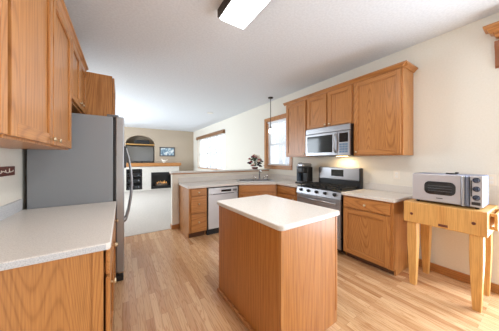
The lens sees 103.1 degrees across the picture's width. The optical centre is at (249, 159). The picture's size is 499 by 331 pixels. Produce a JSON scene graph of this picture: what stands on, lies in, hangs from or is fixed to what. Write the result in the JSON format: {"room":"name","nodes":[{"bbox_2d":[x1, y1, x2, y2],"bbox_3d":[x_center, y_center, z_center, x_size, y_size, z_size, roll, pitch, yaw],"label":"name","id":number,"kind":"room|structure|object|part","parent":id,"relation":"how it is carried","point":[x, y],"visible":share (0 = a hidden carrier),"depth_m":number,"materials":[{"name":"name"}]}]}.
{"room":"kitchen","nodes":[
{"label":"kitchen","id":0,"kind":"room"},
{"bbox_2d":[0,148,26,209],"bbox_3d":[-1.085,-0.073,0.134,0.120,2.887,6.600,0,0,-33],"label":"wall","id":1,"kind":"structure","parent":0,"point":[13,188],"depth_m":1.71,"materials":[{"name":"beige paint"}]},
{"bbox_2d":[0,0,7,133],"bbox_3d":[-0.950,-0.629,0.391,0.385,1.072,0.786,0,0,-33],"label":"upper cabinet","id":2,"kind":"object","parent":1,"relation":"attached to","point":[3,3],"visible":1,"depth_m":0.79,"materials":[{"name":"brown wood"}]},
{"bbox_2d":[0,166,14,176],"bbox_3d":[-1.852,0.089,1.454,0.020,0.075,0.550,0,0,-33],"label":"wall plaque","id":3,"kind":"object","parent":1,"relation":"attached to","point":[8,170],"visible":1,"depth_m":1.57,"materials":[{"name":"red wood"}]},
{"bbox_2d":[0,199,21,220],"bbox_3d":[-1.721,0.405,1.250,0.020,0.102,1.295,0,0,-33],"label":"backsplash","id":4,"kind":"structure","parent":1,"relation":"attached to","point":[7,210],"depth_m":1.61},
{"bbox_2d":[0,0,71,149],"bbox_3d":[-1.489,-0.629,1.255,0.415,1.072,1.218,0,0,-33],"label":"upper cabinet","id":5,"kind":"object","parent":1,"relation":"attached to","point":[39,37],"visible":0.99,"depth_m":1.16,"materials":[{"name":"brown wood"}]},
{"bbox_3d":[-1.185,-0.625,1.090,0.022,1.040,0.600,0,0,-33],"label":"door","id":6,"kind":"part","parent":5,"relation":"part of","materials":[{"name":"brown wood"}]},
{"bbox_3d":[-1.515,-0.625,1.603,0.022,1.040,0.572,0,0,-33],"label":"door","id":7,"kind":"part","parent":5,"relation":"part of","materials":[{"name":"brown wood"}]},
{"bbox_2d":[56,0,88,70],"bbox_3d":[-1.360,-1.178,1.384,0.050,0.050,2.900,0,0,-33],"label":"trim","id":8,"kind":"structure","parent":5,"relation":"attached to","point":[61,3],"depth_m":1.80,"materials":[{"name":"brown wood"}]},
{"bbox_2d":[72,40,85,113],"bbox_3d":[-2.057,-0.868,2.138,0.415,0.595,0.878,0,0,-33],"label":"upper cabinet","id":9,"kind":"object","parent":1,"relation":"attached to","point":[78,71],"visible":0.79,"depth_m":2.17,"materials":[{"name":"brown wood"}]},
{"bbox_3d":[-1.800,-0.868,2.045,0.022,0.555,0.420,0,0,-33],"label":"door","id":10,"kind":"part","parent":9,"relation":"part of","materials":[{"name":"brown wood"}]},
{"bbox_3d":[-2.034,-0.868,2.409,0.022,0.555,0.420,0,0,-33],"label":"door","id":11,"kind":"part","parent":9,"relation":"part of","materials":[{"name":"brown wood"}]},
{"bbox_2d":[124,188,170,236],"bbox_3d":[-3.565,1.417,6.506,5.450,0.106,6.480,0,0,-33],"label":"floor","id":12,"kind":"structure","parent":0,"point":[150,210],"depth_m":5.25,"materials":[{"name":"white carpet"}]},
{"bbox_2d":[124,163,180,191],"bbox_3d":[-4.716,0.750,9.208,2.840,1.229,0.690,0,0,-33],"label":"fireplace","id":13,"kind":"object","parent":12,"relation":"on","point":[155,176],"visible":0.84,"depth_m":9.13,"materials":[{"name":"paint"}]},
{"bbox_2d":[126,169,141,189],"bbox_3d":[-5.157,0.855,8.849,0.600,0.900,0.376,0,0,-33],"label":"media console","id":14,"kind":"object","parent":13,"relation":"in","point":[127,170],"visible":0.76,"depth_m":8.86,"materials":[{"name":"black plastic"}]},
{"bbox_2d":[128,185,140,188],"bbox_3d":[-5.146,1.205,8.831,0.490,0.150,0.318,0,0,-33],"label":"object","id":15,"kind":"object","parent":14,"relation":"on","point":[134,186],"visible":0.77,"depth_m":8.77,"materials":[{"name":"black"}]},
{"bbox_2d":[128,178,140,182],"bbox_3d":[-5.146,0.910,8.831,0.490,0.160,0.318,0,0,-33],"label":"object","id":16,"kind":"object","parent":14,"relation":"on","point":[134,179],"visible":0.77,"depth_m":8.76,"materials":[{"name":"black"}]},
{"bbox_2d":[128,173,140,176],"bbox_3d":[-5.146,0.670,8.831,0.490,0.120,0.318,0,0,-33],"label":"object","id":17,"kind":"object","parent":14,"relation":"on","point":[134,174],"visible":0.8,"depth_m":8.76,"materials":[{"name":"grey metal"}]},
{"bbox_3d":[-4.107,0.950,9.315,0.940,0.760,0.030,0,0,-33],"label":"firebox frame","id":18,"kind":"part","parent":13,"relation":"part of","materials":[{"name":"black plastic"}]},
{"bbox_2d":[124,127,192,170],"bbox_3d":[-5.495,-0.073,9.503,5.750,2.887,0.650,0,0,-33],"label":"wall","id":19,"kind":"structure","parent":0,"point":[182,141],"depth_m":10.04,"materials":[{"name":"beige paint"}]},
{"bbox_2d":[126,146,153,162],"bbox_3d":[-5.206,-0.265,9.451,1.160,0.790,0.190,0,0,-33],"label":"television","id":20,"kind":"object","parent":19,"relation":"attached to","point":[138,154],"visible":0.95,"depth_m":9.39,"materials":[{"name":"grey"}]},
{"bbox_2d":[126,143,153,145],"bbox_3d":[-5.274,-0.733,9.556,1.198,0.045,0.500,0,0,-33],"label":"niche shelf","id":21,"kind":"object","parent":19,"relation":"attached to","point":[126,143],"visible":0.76,"depth_m":9.50,"materials":[{"name":"brown wood"}]},
{"bbox_2d":[134,140,148,143],"bbox_3d":[-5.180,-0.853,9.540,0.620,0.195,0.230,0,0,-33],"label":"speaker","id":22,"kind":"object","parent":21,"relation":"on","point":[135,141],"visible":0.8,"depth_m":9.43},
{"bbox_2d":[160,147,174,155],"bbox_3d":[-4.138,-0.415,9.972,0.720,0.460,0.029,0,0,-33],"label":"framed picture","id":23,"kind":"object","parent":19,"relation":"attached to","point":[164,151],"visible":1,"depth_m":9.97,"materials":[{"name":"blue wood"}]},
{"bbox_2d":[161,148,173,154],"bbox_3d":[-4.138,-0.415,9.973,0.620,0.360,0.006,0,0,-33],"label":"print","id":24,"kind":"object","parent":23,"relation":"attached to","point":[164,151],"depth_m":9.97},
{"bbox_2d":[171,171,268,224],"bbox_3d":[-0.546,0.828,4.620,2.415,1.085,0.120,0,0,-33],"label":"wall","id":25,"kind":"structure","parent":0,"point":[174,177],"depth_m":3.97,"materials":[{"name":"beige paint"}]},
{"bbox_2d":[170,223,178,228],"bbox_3d":[-1.506,1.327,3.993,0.149,0.085,0.134,0,0,-33],"label":"baseboard","id":26,"kind":"structure","parent":25,"relation":"attached to","point":[176,226],"depth_m":3.94,"materials":[{"name":"brown wood"}]},
{"bbox_2d":[169,169,268,173],"bbox_3d":[-0.563,0.250,4.627,2.437,0.032,0.210,0,0,-33],"label":"trim","id":27,"kind":"structure","parent":25,"relation":"attached to","point":[171,172],"depth_m":4.41,"materials":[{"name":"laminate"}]},
{"bbox_2d":[247,154,262,168],"bbox_3d":[0.143,0.037,5.073,0.439,0.393,0.325,0,0,-33],"label":"flower arrangement","id":28,"kind":"object","parent":27,"relation":"on","point":[254,157],"visible":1,"depth_m":5.02,"materials":[{"name":"red"}]},
{"bbox_2d":[178,173,318,182],"bbox_3d":[-0.032,0.405,3.928,2.300,0.102,1.600,0,0,-33],"label":"backsplash","id":29,"kind":"structure","parent":25,"relation":"attached to","point":[226,177],"depth_m":4.51,"materials":[{"name":"laminate"}]},
{"bbox_2d":[64,0,498,131],"bbox_3d":[-1.735,-1.577,3.664,5.750,0.120,13.540,0,0,-33],"label":"ceiling","id":30,"kind":"structure","parent":0,"point":[171,63],"depth_m":2.62,"materials":[{"name":"white paint"}]},
{"bbox_2d":[217,0,270,28],"bbox_3d":[0.147,-1.470,1.563,0.324,0.093,1.239,0,0,-33],"label":"ceiling light","id":31,"kind":"object","parent":30,"relation":"attached to","point":[239,13],"visible":1,"depth_m":1.90,"materials":[{"name":"white paint"}]},
{"bbox_3d":[0.020,-1.476,1.481,0.022,0.081,1.239,0,0,-33],"label":"rail","id":32,"kind":"part","parent":31,"relation":"part of","materials":[{"name":"brown metal"}]},
{"bbox_2d":[268,97,272,133],"bbox_3d":[0.512,-1.076,4.802,0.124,0.882,0.124,0,0,-33],"label":"pendant lamp","id":33,"kind":"object","parent":30,"relation":"hanging from","point":[270,98],"visible":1,"depth_m":4.79,"materials":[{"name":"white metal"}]},
{"bbox_2d":[113,228,498,330],"bbox_3d":[0.608,1.420,1.319,4.050,0.100,6.760,0,0,-33],"label":"floor","id":34,"kind":"structure","parent":0,"point":[170,282],"depth_m":1.97,"materials":[{"name":"brown wood"}]},
{"bbox_2d":[0,219,117,330],"bbox_3d":[-1.404,0.932,1.455,0.731,0.876,1.263,0,0,-33],"label":"base cabinet","id":35,"kind":"object","parent":34,"relation":"on","point":[75,293],"visible":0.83,"depth_m":1.00,"materials":[{"name":"brown wood"}]},
{"bbox_3d":[-1.098,0.932,0.912,0.658,0.876,0.008,0,0,-33],"label":"panel","id":36,"kind":"part","parent":35,"relation":"part of","materials":[{"name":"brown wood"}]},
{"bbox_2d":[0,199,115,270],"bbox_3d":[-1.429,0.424,1.451,0.728,0.140,1.322,0,0,-33],"label":"countertop","id":37,"kind":"structure","parent":35,"relation":"on","point":[39,235],"depth_m":1.26,"materials":[{"name":"laminate"}]},
{"bbox_3d":[-0.968,0.585,1.375,0.020,0.140,0.570,0,0,-33],"label":"drawer","id":38,"kind":"part","parent":35,"relation":"part of","materials":[{"name":"brown wood"}]},
{"bbox_3d":[-0.967,0.965,1.376,0.022,0.580,0.570,0,0,-33],"label":"door","id":39,"kind":"part","parent":35,"relation":"part of","materials":[{"name":"brown wood"}]},
{"bbox_3d":[-1.297,0.965,1.889,0.022,0.580,0.590,0,0,-33],"label":"door","id":40,"kind":"part","parent":35,"relation":"part of","materials":[{"name":"brown wood"}]},
{"bbox_2d":[27,113,132,281],"bbox_3d":[-1.885,0.432,2.348,0.862,1.875,0.660,0,0,-33],"label":"refrigerator","id":41,"kind":"object","parent":34,"relation":"on","point":[92,171],"visible":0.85,"depth_m":2.08,"materials":[{"name":"grey metal"}]},
{"bbox_3d":[-1.535,0.393,2.348,0.083,1.755,0.276,0,0,-33],"label":"door","id":42,"kind":"part","parent":41,"relation":"part of","materials":[{"name":"silver metal"}]},
{"bbox_3d":[-1.591,0.295,2.591,0.105,0.927,0.024,0,0,-33],"label":"handle","id":43,"kind":"part","parent":41,"relation":"part of","materials":[{"name":"silver metal"}]},
{"bbox_3d":[-1.494,0.295,2.440,0.105,0.927,0.024,0,0,-33],"label":"handle","id":44,"kind":"part","parent":41,"relation":"part of","materials":[{"name":"silver metal"}]},
{"bbox_2d":[86,71,114,115],"bbox_3d":[-2.321,0.102,2.849,0.698,2.535,0.600,0,0,-33],"label":"pantry cabinet","id":45,"kind":"object","parent":34,"relation":"on","point":[100,88],"visible":0.15,"depth_m":2.68,"materials":[{"name":"brown wood"}]},
{"bbox_3d":[-2.062,-0.557,3.015,0.022,1.175,0.575,0,0,-33],"label":"door","id":46,"kind":"part","parent":45,"relation":"part of","materials":[{"name":"brown wood"}]},
{"bbox_2d":[179,185,206,237],"bbox_3d":[-1.081,0.932,3.762,0.325,0.876,0.743,0,0,-33],"label":"base cabinet","id":47,"kind":"object","parent":34,"relation":"on","point":[192,202],"visible":1,"depth_m":3.50,"materials":[{"name":"brown wood"}]},
{"bbox_3d":[-0.896,1.100,3.487,0.270,0.310,0.020,0,0,-33],"label":"drawer","id":48,"kind":"part","parent":47,"relation":"part of","materials":[{"name":"brown wood"}]},
{"bbox_3d":[-0.896,0.785,3.487,0.270,0.280,0.020,0,0,-33],"label":"drawer","id":49,"kind":"part","parent":47,"relation":"part of","materials":[{"name":"brown wood"}]},
{"bbox_3d":[-0.896,0.568,3.487,0.270,0.115,0.020,0,0,-33],"label":"drawer","id":50,"kind":"part","parent":47,"relation":"part of","materials":[{"name":"brown wood"}]},
{"bbox_2d":[206,185,238,234],"bbox_3d":[-0.662,0.934,4.025,0.655,0.872,0.715,0,0,-33],"label":"dishwasher","id":51,"kind":"object","parent":34,"relation":"on","point":[214,194],"visible":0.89,"depth_m":3.65,"materials":[{"name":"silver metal"}]},
{"bbox_3d":[-0.510,1.320,3.793,0.650,0.100,0.030,0,0,-33],"label":"kick plate","id":52,"kind":"part","parent":51,"relation":"part of","materials":[{"name":"black plastic"}]},
{"bbox_3d":[-0.494,0.945,3.744,0.607,0.620,0.030,0,0,-33],"label":"door","id":53,"kind":"part","parent":51,"relation":"part of","materials":[{"name":"silver metal"}]},
{"bbox_3d":[-0.493,0.573,3.742,0.607,0.115,0.034,0,0,-33],"label":"control panel","id":54,"kind":"part","parent":51,"relation":"part of","materials":[{"name":"silver metal"}]},
{"bbox_2d":[239,184,276,197],"bbox_3d":[0.237,0.932,4.436,1.293,0.876,1.033,0,0,-33],"label":"base cabinet","id":55,"kind":"object","parent":34,"relation":"on","point":[244,190],"visible":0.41,"depth_m":3.97,"materials":[{"name":"brown wood"}]},
{"bbox_2d":[178,173,318,188],"bbox_3d":[-0.034,0.424,3.926,2.305,0.140,1.602,0,0,-33],"label":"countertop","id":56,"kind":"structure","parent":55,"relation":"on","point":[226,180],"depth_m":4.13,"materials":[{"name":"laminate"}]},
{"bbox_2d":[236,179,274,181],"bbox_3d":[0.120,0.548,4.431,0.820,0.204,0.480,0,0,-7],"label":"sink","id":57,"kind":"object","parent":56,"relation":"in","point":[237,180],"visible":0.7,"depth_m":4.57,"materials":[{"name":"silver metal"}]},
{"bbox_3d":[-0.059,0.550,4.410,0.340,0.200,0.380,0,0,-7],"label":"bowl","id":58,"kind":"part","parent":57,"relation":"part of","materials":[{"name":"silver metal"}]},
{"bbox_2d":[253,169,265,179],"bbox_3d":[0.216,0.333,4.589,0.254,0.246,0.264,0,0,29],"label":"faucet","id":59,"kind":"object","parent":56,"relation":"on","point":[260,171],"visible":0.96,"depth_m":4.60,"materials":[{"name":"silver metal"}]},
{"bbox_2d":[295,162,312,183],"bbox_3d":[1.063,0.251,3.872,0.300,0.409,0.220,0,0,-33],"label":"coffee maker","id":60,"kind":"object","parent":56,"relation":"on","point":[304,170],"visible":0.96,"depth_m":3.81,"materials":[{"name":"black plastic"}]},
{"bbox_3d":[1.035,0.265,3.952,0.220,0.310,0.055,0,0,-33],"label":"water tank","id":61,"kind":"part","parent":60,"relation":"part of","materials":[{"name":"clear plastic"}]},
{"bbox_3d":[1.070,0.102,3.847,0.255,0.073,0.156,0,0,-33],"label":"lid","id":62,"kind":"part","parent":60,"relation":"part of","materials":[{"name":"silver metal"}]},
{"bbox_3d":[-0.009,0.958,3.955,0.350,0.595,0.022,0,0,-7],"label":"door","id":63,"kind":"part","parent":55,"relation":"part of","materials":[{"name":"brown wood"}]},
{"bbox_3d":[0.170,0.573,3.976,0.709,0.125,0.020,0,0,-7],"label":"drawer","id":64,"kind":"part","parent":55,"relation":"part of","materials":[{"name":"brown wood"}]},
{"bbox_3d":[0.349,0.958,3.996,0.350,0.595,0.022,0,0,-7],"label":"door","id":65,"kind":"part","parent":55,"relation":"part of","materials":[{"name":"brown wood"}]},
{"bbox_2d":[217,195,339,330],"bbox_3d":[0.219,0.900,1.892,0.722,0.940,0.985,0,0,-35],"label":"kitchen island","id":66,"kind":"object","parent":34,"relation":"on","point":[278,255],"visible":1,"depth_m":1.55,"materials":[{"name":"laminate"}]},
{"bbox_3d":[-0.065,1.353,1.693,0.020,0.035,0.947,0,0,-35],"label":"moulding","id":67,"kind":"part","parent":66,"relation":"part of","materials":[{"name":"brown wood"}]},
{"bbox_3d":[-0.058,0.919,1.705,0.006,0.902,0.915,0,0,-35],"label":"panel","id":68,"kind":"part","parent":66,"relation":"part of","materials":[{"name":"brown wood"}]},
{"bbox_2d":[217,195,339,230],"bbox_3d":[0.210,0.449,1.885,0.700,0.038,0.985,0,0,-35],"label":"island countertop","id":69,"kind":"structure","parent":66,"relation":"on","point":[277,213],"depth_m":1.69,"materials":[{"name":"stone"}]},
{"bbox_3d":[0.212,0.919,1.323,0.023,0.902,0.022,0,0,-35],"label":"corner trim","id":70,"kind":"part","parent":66,"relation":"part of","materials":[{"name":"brown wood"}]},
{"bbox_3d":[0.483,0.919,1.505,0.630,0.902,0.012,0,0,-35],"label":"panel","id":71,"kind":"part","parent":66,"relation":"part of","materials":[{"name":"brown wood"}]},
{"bbox_2d":[277,185,297,200],"bbox_3d":[0.929,0.932,3.939,0.628,0.876,0.558,0,0,-33],"label":"base cabinet","id":72,"kind":"object","parent":34,"relation":"on","point":[287,192],"visible":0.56,"depth_m":3.75,"materials":[{"name":"brown wood"}]},
{"bbox_3d":[0.703,0.573,3.789,0.020,0.125,0.490,0,0,-33],"label":"drawer","id":73,"kind":"part","parent":72,"relation":"part of","materials":[{"name":"brown wood"}]},
{"bbox_3d":[0.702,0.958,3.788,0.022,0.595,0.490,0,0,-33],"label":"door","id":74,"kind":"part","parent":72,"relation":"part of","materials":[{"name":"brown wood"}]},
{"bbox_2d":[296,167,362,251],"bbox_3d":[1.299,0.723,3.322,0.669,1.195,0.844,0,0,-33],"label":"gas range","id":75,"kind":"object","parent":34,"relation":"on","point":[333,181],"visible":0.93,"depth_m":3.18,"materials":[{"name":"silver metal"}]},
{"bbox_3d":[1.044,0.635,3.158,0.064,0.028,0.724,0,0,-33],"label":"handle","id":76,"kind":"part","parent":75,"relation":"part of","materials":[{"name":"silver metal"}]},
{"bbox_3d":[1.084,0.855,3.184,0.030,0.550,0.834,0,0,-33],"label":"oven door","id":77,"kind":"part","parent":75,"relation":"part of","materials":[{"name":"silver metal"}]},
{"bbox_3d":[1.088,0.512,3.187,0.060,0.115,0.844,0,0,-33],"label":"control panel","id":78,"kind":"part","parent":75,"relation":"part of","materials":[{"name":"silver metal"}]},
{"bbox_2d":[297,185,358,192],"bbox_3d":[1.298,0.461,3.322,0.520,0.018,0.840,0,0,-33],"label":"cooktop","id":79,"kind":"object","parent":75,"relation":"in","point":[319,188],"depth_m":3.14,"materials":[{"name":"black metal"}]},
{"bbox_3d":[1.084,1.215,3.184,0.030,0.150,0.834,0,0,-33],"label":"storage drawer","id":80,"kind":"part","parent":75,"relation":"part of","materials":[{"name":"silver metal"}]},
{"bbox_2d":[343,195,412,275],"bbox_3d":[1.725,0.932,2.705,0.626,0.876,0.620,0,0,-33],"label":"base cabinet","id":81,"kind":"object","parent":34,"relation":"on","point":[374,231],"visible":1,"depth_m":2.47,"materials":[{"name":"brown wood"}]},
{"bbox_3d":[1.491,0.973,2.563,0.022,0.605,0.575,0,0,-33],"label":"door","id":82,"kind":"part","parent":81,"relation":"part of","materials":[{"name":"brown wood"}]},
{"bbox_3d":[1.492,0.583,2.563,0.020,0.135,0.575,0,0,-33],"label":"drawer","id":83,"kind":"part","parent":81,"relation":"part of","materials":[{"name":"brown wood"}]},
{"bbox_2d":[341,182,412,202],"bbox_3d":[1.747,0.424,2.710,0.628,0.140,0.655,0,0,-33],"label":"countertop","id":84,"kind":"structure","parent":81,"relation":"on","point":[374,191],"depth_m":2.69,"materials":[{"name":"laminate"}]},
{"bbox_2d":[404,199,498,312],"bbox_3d":[2.134,0.914,2.096,0.541,0.912,0.656,0,0,-33],"label":"table","id":85,"kind":"object","parent":34,"relation":"on","point":[420,216],"visible":0.98,"depth_m":1.96,"materials":[{"name":"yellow wood"}]},
{"bbox_3d":[1.823,1.025,2.203,0.088,0.690,0.088,0,0,-33],"label":"leg","id":86,"kind":"part","parent":85,"relation":"part of","materials":[{"name":"brown wood"}]},
{"bbox_3d":[2.155,1.025,2.417,0.088,0.690,0.088,0,0,-33],"label":"leg","id":87,"kind":"part","parent":85,"relation":"part of","materials":[{"name":"brown wood"}]},
{"bbox_2d":[413,172,488,208],"bbox_3d":[2.083,0.301,2.080,0.326,0.313,0.522,0,0,-33],"label":"toaster oven","id":88,"kind":"object","parent":85,"relation":"on","point":[472,190],"visible":1,"depth_m":1.96,"materials":[{"name":"silver metal"}]},
{"bbox_3d":[1.943,0.292,2.072,0.020,0.286,0.380,0,0,-33],"label":"door","id":89,"kind":"part","parent":88,"relation":"part of","materials":[{"name":"silver metal"}]},
{"bbox_3d":[2.035,0.295,1.886,0.024,0.289,0.021,0,0,-33],"label":"handle","id":90,"kind":"part","parent":88,"relation":"part of","materials":[{"name":"silver metal"}]},
{"bbox_3d":[2.087,0.404,1.825,0.004,0.028,0.056,0,0,-33],"label":"label plate","id":91,"kind":"part","parent":88,"relation":"part of","materials":[{"name":"black plastic"}]},
{"bbox_3d":[2.077,0.188,1.815,0.030,0.050,0.050,0,0,-33],"label":"knob","id":92,"kind":"part","parent":88,"relation":"part of","materials":[{"name":"blue"}]},
{"bbox_3d":[2.077,0.269,1.815,0.030,0.050,0.050,0,0,-33],"label":"knob","id":93,"kind":"part","parent":88,"relation":"part of","materials":[{"name":"blue"}]},
{"bbox_3d":[2.077,0.350,1.815,0.030,0.050,0.050,0,0,-33],"label":"knob","id":94,"kind":"part","parent":88,"relation":"part of","materials":[{"name":"blue"}]},
{"bbox_3d":[2.098,0.292,1.831,0.022,0.289,0.081,0,0,-33],"label":"control panel","id":95,"kind":"part","parent":88,"relation":"part of","materials":[{"name":"silver metal"}]},
{"bbox_3d":[2.077,1.025,1.808,0.088,0.690,0.088,0,0,-33],"label":"leg","id":96,"kind":"part","parent":85,"relation":"part of","materials":[{"name":"brown wood"}]},
{"bbox_3d":[2.409,1.025,2.021,0.088,0.690,0.088,0,0,-33],"label":"leg","id":97,"kind":"part","parent":85,"relation":"part of","materials":[{"name":"brown wood"}]},
{"bbox_2d":[193,12,498,284],"bbox_3d":[0.619,-0.073,5.180,0.150,2.887,13.240,0,0,-33],"label":"wall","id":98,"kind":"structure","parent":0,"point":[456,78],"depth_m":2.41,"materials":[{"name":"beige paint"}]},
{"bbox_2d":[196,129,224,139],"bbox_3d":[-1.810,-1.071,8.730,0.090,0.142,3.180,0,0,-33],"label":"window valance","id":99,"kind":"object","parent":98,"relation":"attached to","point":[222,130],"visible":1,"depth_m":8.31,"materials":[{"name":"brown wood"}]},
{"bbox_2d":[200,133,224,169],"bbox_3d":[-1.719,-0.320,8.783,0.159,1.460,3.130,0,0,-33],"label":"window","id":100,"kind":"structure","parent":98,"relation":"in","point":[216,136],"depth_m":8.92,"materials":[{"name":"white wood"}]},
{"bbox_2d":[264,113,291,169],"bbox_3d":[0.734,-0.435,4.954,0.179,1.330,1.035,0,0,-33],"label":"window","id":101,"kind":"structure","parent":98,"relation":"in","point":[267,147],"depth_m":5.29,"materials":[{"name":"brown wood"}]},
{"bbox_2d":[268,118,288,164],"bbox_3d":[0.726,-0.437,4.949,0.040,1.128,0.835,0,0,-33],"label":"curtain","id":102,"kind":"object","parent":101,"relation":"attached to","point":[278,153],"visible":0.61,"depth_m":4.95,"materials":[{"name":"white fabric"}]},
{"bbox_3d":[0.789,-0.435,4.989,0.049,1.160,0.865,0,0,-33],"label":"sash","id":103,"kind":"part","parent":101,"relation":"part of","materials":[{"name":"white plastic"}]},
{"bbox_2d":[286,99,308,156],"bbox_3d":[1.043,-0.614,4.036,0.375,1.103,0.563,0,0,-33],"label":"upper cabinet","id":104,"kind":"object","parent":98,"relation":"attached to","point":[296,113],"visible":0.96,"depth_m":3.94,"materials":[{"name":"brown wood"}]},
{"bbox_2d":[307,83,353,129],"bbox_3d":[1.437,-0.860,3.425,0.375,0.610,0.888,0,0,-33],"label":"upper cabinet","id":105,"kind":"object","parent":98,"relation":"attached to","point":[335,107],"visible":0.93,"depth_m":3.27,"materials":[{"name":"brown wood"}]},
{"bbox_3d":[1.194,-0.850,3.531,0.022,0.560,0.410,0,0,-33],"label":"door","id":106,"kind":"part","parent":105,"relation":"part of","materials":[{"name":"brown wood"}]},
{"bbox_2d":[306,123,353,156],"bbox_3d":[1.410,-0.302,3.382,0.464,0.486,0.840,0,0,-33],"label":"microwave","id":107,"kind":"object","parent":105,"relation":"attached to","point":[338,140],"visible":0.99,"depth_m":3.19,"materials":[{"name":"silver metal"}]},
{"bbox_3d":[1.218,-0.261,3.377,0.035,0.372,0.640,0,0,-33],"label":"door","id":108,"kind":"part","parent":107,"relation":"part of","materials":[{"name":"silver metal"}]},
{"bbox_3d":[1.341,-0.265,3.118,0.062,0.316,0.028,0,0,-33],"label":"handle","id":109,"kind":"part","parent":107,"relation":"part of","materials":[{"name":"silver metal"}]},
{"bbox_3d":[1.446,-0.261,3.025,0.034,0.372,0.193,0,0,-33],"label":"control panel","id":110,"kind":"part","parent":107,"relation":"part of","materials":[{"name":"silver metal"}]},
{"bbox_3d":[1.433,-0.850,3.161,0.022,0.560,0.410,0,0,-33],"label":"door","id":111,"kind":"part","parent":105,"relation":"part of","materials":[{"name":"brown wood"}]},
{"bbox_2d":[354,67,412,155],"bbox_3d":[1.848,-0.614,2.787,0.375,1.103,0.625,0,0,-33],"label":"upper cabinet","id":112,"kind":"object","parent":98,"relation":"attached to","point":[383,103],"visible":1,"depth_m":2.62,"materials":[{"name":"brown wood"}]},
{"bbox_2d":[283,60,417,105],"bbox_3d":[1.456,-1.178,3.400,0.370,0.050,2.180,0,0,-33],"label":"trim","id":113,"kind":"structure","parent":112,"relation":"on","point":[406,64],"depth_m":2.84,"materials":[{"name":"brown wood"}]},
{"bbox_2d":[364,182,412,193],"bbox_3d":[2.003,0.405,2.874,0.020,0.102,0.655,0,0,-33],"label":"backsplash","id":114,"kind":"structure","parent":98,"relation":"attached to","point":[373,186],"depth_m":2.84,"materials":[{"name":"laminate"}]},
{"bbox_2d":[394,171,399,178],"bbox_3d":[2.068,0.210,2.783,0.009,0.120,0.076,0,0,-33],"label":"wall outlet","id":115,"kind":"object","parent":98,"relation":"attached to","point":[396,173],"visible":1,"depth_m":2.78,"materials":[{"name":"beige plastic"}]},
{"bbox_2d":[418,259,498,293],"bbox_3d":[2.413,1.325,2.232,0.026,0.090,0.900,0,0,-33],"label":"baseboard","id":116,"kind":"structure","parent":98,"relation":"attached to","point":[448,272],"depth_m":2.30,"materials":[{"name":"brown wood"}]},
{"bbox_2d":[483,21,498,68],"bbox_3d":[2.733,-1.154,1.622,0.149,0.418,1.058,0,0,-33],"label":"wall shelf","id":117,"kind":"object","parent":98,"relation":"attached to","point":[492,29],"visible":1,"depth_m":2.01,"materials":[{"name":"brown wood"}]},
{"bbox_3d":[2.733,-1.284,1.622,0.149,0.158,1.058,0,0,-33],"label":"crown","id":118,"kind":"part","parent":117,"relation":"part of","materials":[{"name":"brown wood"}]},
{"bbox_2d":[485,174,496,185],"bbox_3d":[2.526,0.210,2.072,0.009,0.120,0.076,0,0,-33],"label":"wall outlet","id":119,"kind":"object","parent":98,"relation":"attached to","point":[492,177],"visible":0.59,"depth_m":2.06,"materials":[{"name":"beige plastic"}]},
{"label":"outside","id":120,"kind":"structure","parent":0,"visible":0},
{"bbox_2d":[201,163,284,168],"bbox_3d":[23.025,1.930,50.509,86.590,0.120,120.000,0,0,-33],"label":"snow","id":121,"kind":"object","parent":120,"point":[202,165],"depth_m":67.32,"materials":[{"name":"white snow"}]},
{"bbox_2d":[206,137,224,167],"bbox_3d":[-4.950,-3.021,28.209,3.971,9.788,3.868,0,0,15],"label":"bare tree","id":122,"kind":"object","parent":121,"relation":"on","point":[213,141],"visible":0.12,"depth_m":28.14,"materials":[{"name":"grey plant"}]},
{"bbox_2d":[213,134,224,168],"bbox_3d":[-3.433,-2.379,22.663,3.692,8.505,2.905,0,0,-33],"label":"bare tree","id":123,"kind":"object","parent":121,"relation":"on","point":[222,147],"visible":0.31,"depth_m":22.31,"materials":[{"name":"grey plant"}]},
{"bbox_2d":[272,122,288,163],"bbox_3d":[3.305,-2.474,18.058,3.935,8.698,3.194,0,0,32],"label":"bare tree","id":124,"kind":"object","parent":121,"relation":"on","point":[284,122],"visible":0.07,"depth_m":17.71,"materials":[{"name":"grey plant"}]},
{"bbox_2d":[279,122,285,163],"bbox_3d":[2.629,-1.930,14.201,2.774,7.606,3.488,0,0,-33],"label":"bare tree","id":125,"kind":"object","parent":121,"relation":"on","point":[280,146],"visible":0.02,"depth_m":13.93,"materials":[{"name":"grey plant"}]}
]}

